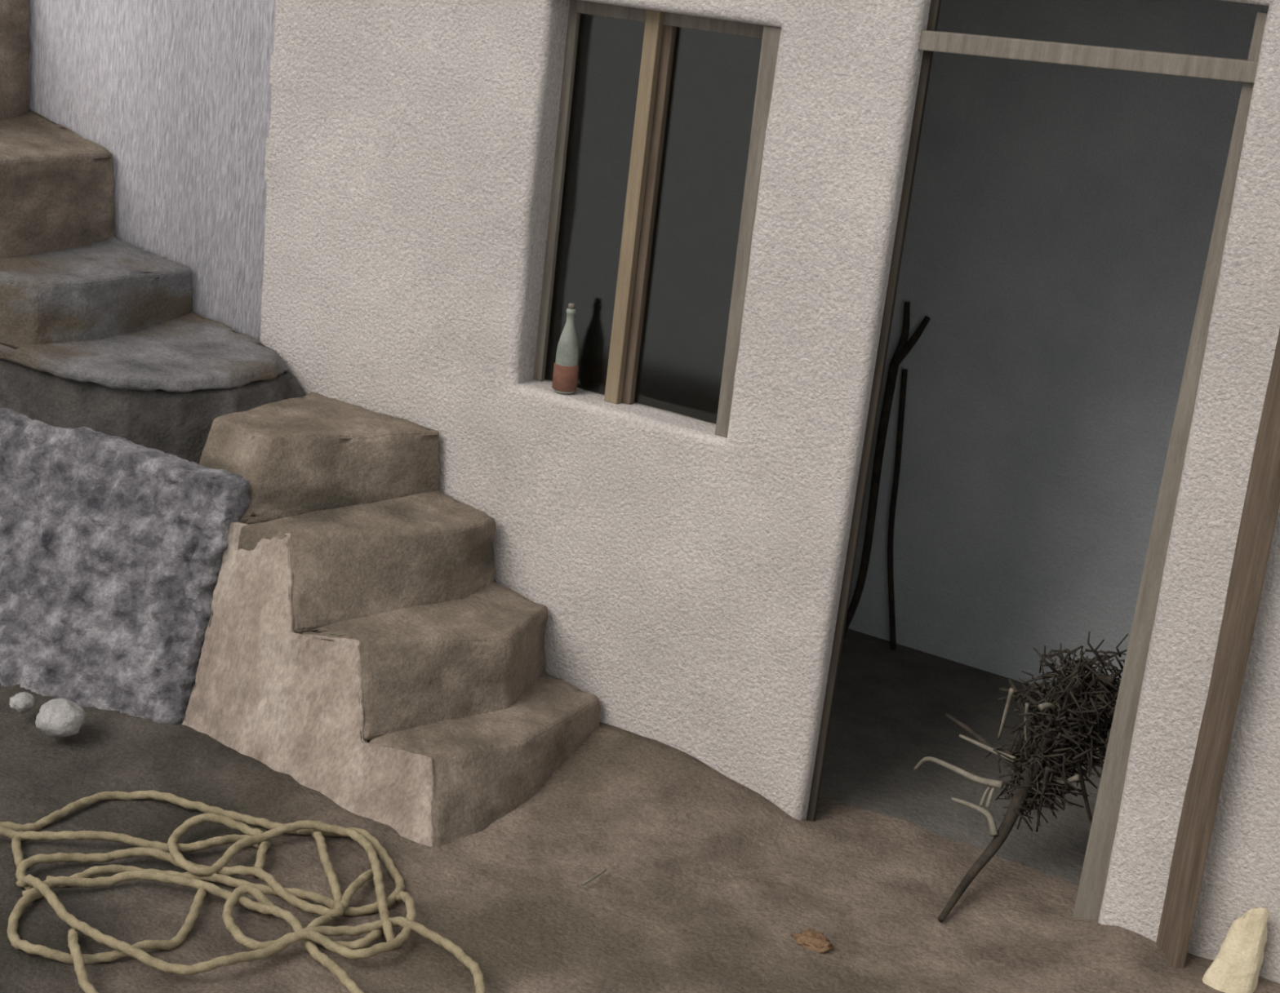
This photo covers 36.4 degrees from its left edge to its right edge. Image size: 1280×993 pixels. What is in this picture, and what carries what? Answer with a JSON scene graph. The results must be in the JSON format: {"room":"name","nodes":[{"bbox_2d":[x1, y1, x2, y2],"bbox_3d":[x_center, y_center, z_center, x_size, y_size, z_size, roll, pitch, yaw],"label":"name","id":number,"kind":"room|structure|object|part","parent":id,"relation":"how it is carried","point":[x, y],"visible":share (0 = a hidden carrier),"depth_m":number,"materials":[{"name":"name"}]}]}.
{"room":"house courtyard","nodes":[
{"label":"house courtyard","id":0,"kind":"room"},
{"bbox_2d":[0,683,1279,992],"bbox_3d":[-1.278,0.908,3.904,8.200,0.104,3.795,16,20,30],"label":"ground","id":1,"kind":"structure","parent":0,"point":[705,886],"depth_m":4.42,"materials":[{"name":"brown soil"}]},
{"bbox_2d":[8,692,35,712],"bbox_3d":[-1.567,0.523,4.935,0.066,0.050,0.065,16,20,30],"label":"stone","id":2,"kind":"object","parent":1,"relation":"on","point":[24,702],"visible":1,"depth_m":4.92,"materials":[{"name":"grey stone"}]},
{"bbox_2d":[35,698,86,737],"bbox_3d":[-1.444,0.551,4.843,0.126,0.098,0.116,16,20,30],"label":"round stone","id":3,"kind":"object","parent":1,"relation":"on","point":[57,717],"visible":1,"depth_m":4.81,"materials":[{"name":"grey stone"}]},
{"bbox_2d":[0,790,485,992],"bbox_3d":[-0.885,0.881,4.143,0.864,0.069,1.263,-6,21,-33],"label":"rope","id":4,"kind":"object","parent":1,"relation":"on","point":[197,877],"visible":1,"depth_m":4.22,"materials":[{"name":"beige fabric"}]},
{"bbox_2d":[0,0,600,847],"bbox_3d":[-1.425,-0.392,5.183,2.866,1.848,0.950,16,20,30],"label":"staircase","id":5,"kind":"structure","parent":1,"relation":"on","point":[222,549],"depth_m":5.02,"materials":[{"name":"brown stone"}]},
{"bbox_2d":[581,869,606,886],"bbox_3d":[-0.103,0.872,4.458,0.013,0.010,0.094,16,20,30],"label":"twig","id":6,"kind":"object","parent":1,"relation":"on","point":[587,882],"visible":1,"depth_m":4.44,"materials":[{"name":"wood"}]},
{"bbox_2d":[791,928,833,954],"bbox_3d":[0.379,0.979,4.288,0.102,0.036,0.066,16,20,30],"label":"stone","id":7,"kind":"object","parent":1,"relation":"on","point":[809,939],"visible":1,"depth_m":4.27,"materials":[{"name":"brown stone"}]},
{"bbox_2d":[913,631,1128,922],"bbox_3d":[0.939,0.612,4.608,0.543,0.623,0.492,3,18,-10],"label":"branch","id":8,"kind":"object","parent":1,"relation":"on","point":[1075,716],"visible":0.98,"depth_m":4.60,"materials":[{"name":"brown plant"}]},
{"bbox_3d":[0.856,0.694,4.539,0.068,0.492,0.481,21,23,41],"label":"stem","id":9,"kind":"part","parent":8,"relation":"part of","materials":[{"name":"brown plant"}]},
{"bbox_2d":[1155,328,1279,968],"bbox_3d":[1.297,-0.112,3.977,0.033,2.450,0.114,4,17,-7],"label":"wooden post","id":10,"kind":"object","parent":1,"relation":"on","point":[1262,499],"visible":0.9,"depth_m":4.11,"materials":[{"name":"brown wood"}]},
{"bbox_2d":[1202,907,1270,992],"bbox_3d":[1.287,0.992,4.214,0.113,0.240,0.096,16,20,30],"label":"stone","id":11,"kind":"object","parent":1,"relation":"on","point":[1236,968],"visible":0.95,"depth_m":4.19,"materials":[{"name":"beige stone"}]},
{"bbox_2d":[544,13,762,424],"bbox_3d":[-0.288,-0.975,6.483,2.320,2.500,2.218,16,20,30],"label":"window pane","id":12,"kind":"structure","parent":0,"point":[714,75],"depth_m":7.44,"materials":[{"name":"glass"}]},
{"bbox_2d":[27,0,1279,984],"bbox_3d":[-0.203,-0.789,4.976,6.500,3.142,0.209,16,20,30],"label":"wall","id":13,"kind":"structure","parent":0,"point":[688,577],"depth_m":4.92,"materials":[{"name":"white paint"}]},
{"bbox_2d":[551,302,578,394],"bbox_3d":[-0.185,-0.383,5.003,0.064,0.232,0.064,16,20,30],"label":"bottle","id":14,"kind":"object","parent":13,"relation":"on","point":[566,368],"visible":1,"depth_m":4.99,"materials":[{"name":"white glass"}]},
{"bbox_2d":[533,0,781,438],"bbox_3d":[0.029,-0.693,4.809,0.670,0.992,0.089,16,20,30],"label":"window","id":15,"kind":"structure","parent":13,"relation":"in","point":[660,27],"depth_m":4.79,"materials":[{"name":"brown wood"}]},
{"bbox_3d":[0.263,-0.613,4.630,0.064,0.992,0.022,16,20,30],"label":"casing","id":16,"kind":"part","parent":15,"relation":"part of","materials":[{"name":"white paint"}]},
{"bbox_2d":[806,0,1267,919],"bbox_3d":[0.865,-0.062,4.371,0.843,2.082,0.055,16,20,30],"label":"door frame","id":17,"kind":"structure","parent":13,"relation":"in","point":[1093,879],"depth_m":4.26,"materials":[{"name":"brown wood"}]},
{"bbox_3d":[1.165,0.022,4.198,0.130,2.082,0.040,16,20,30],"label":"post","id":18,"kind":"part","parent":17,"relation":"part of","materials":[{"name":"brown wood"}]},
{"bbox_2d":[819,628,1111,886],"bbox_3d":[0.591,0.505,6.246,4.730,0.196,2.230,16,20,30],"label":"floor","id":19,"kind":"structure","parent":0,"point":[890,708],"depth_m":5.33,"materials":[{"name":"grey concrete"}]},
{"bbox_2d":[843,302,930,639],"bbox_3d":[0.735,-0.063,5.960,0.161,1.078,0.078,-1,19,-22],"label":"stick","id":20,"kind":"object","parent":19,"relation":"on","point":[904,348],"visible":0.95,"depth_m":5.92,"materials":[{"name":"black wood"}]},
{"bbox_2d":[887,368,907,649],"bbox_3d":[0.792,0.046,5.976,0.028,0.872,0.137,-7,21,-36],"label":"stick","id":21,"kind":"object","parent":19,"relation":"on","point":[904,371],"visible":1,"depth_m":5.98,"materials":[{"name":"black wood"}]},
{"bbox_2d":[848,0,1268,702],"bbox_3d":[1.664,-0.440,5.398,2.550,2.500,0.120,16,20,30],"label":"wall","id":22,"kind":"structure","parent":0,"point":[1061,217],"depth_m":5.65,"materials":[{"name":"grey paint"}]}
]}

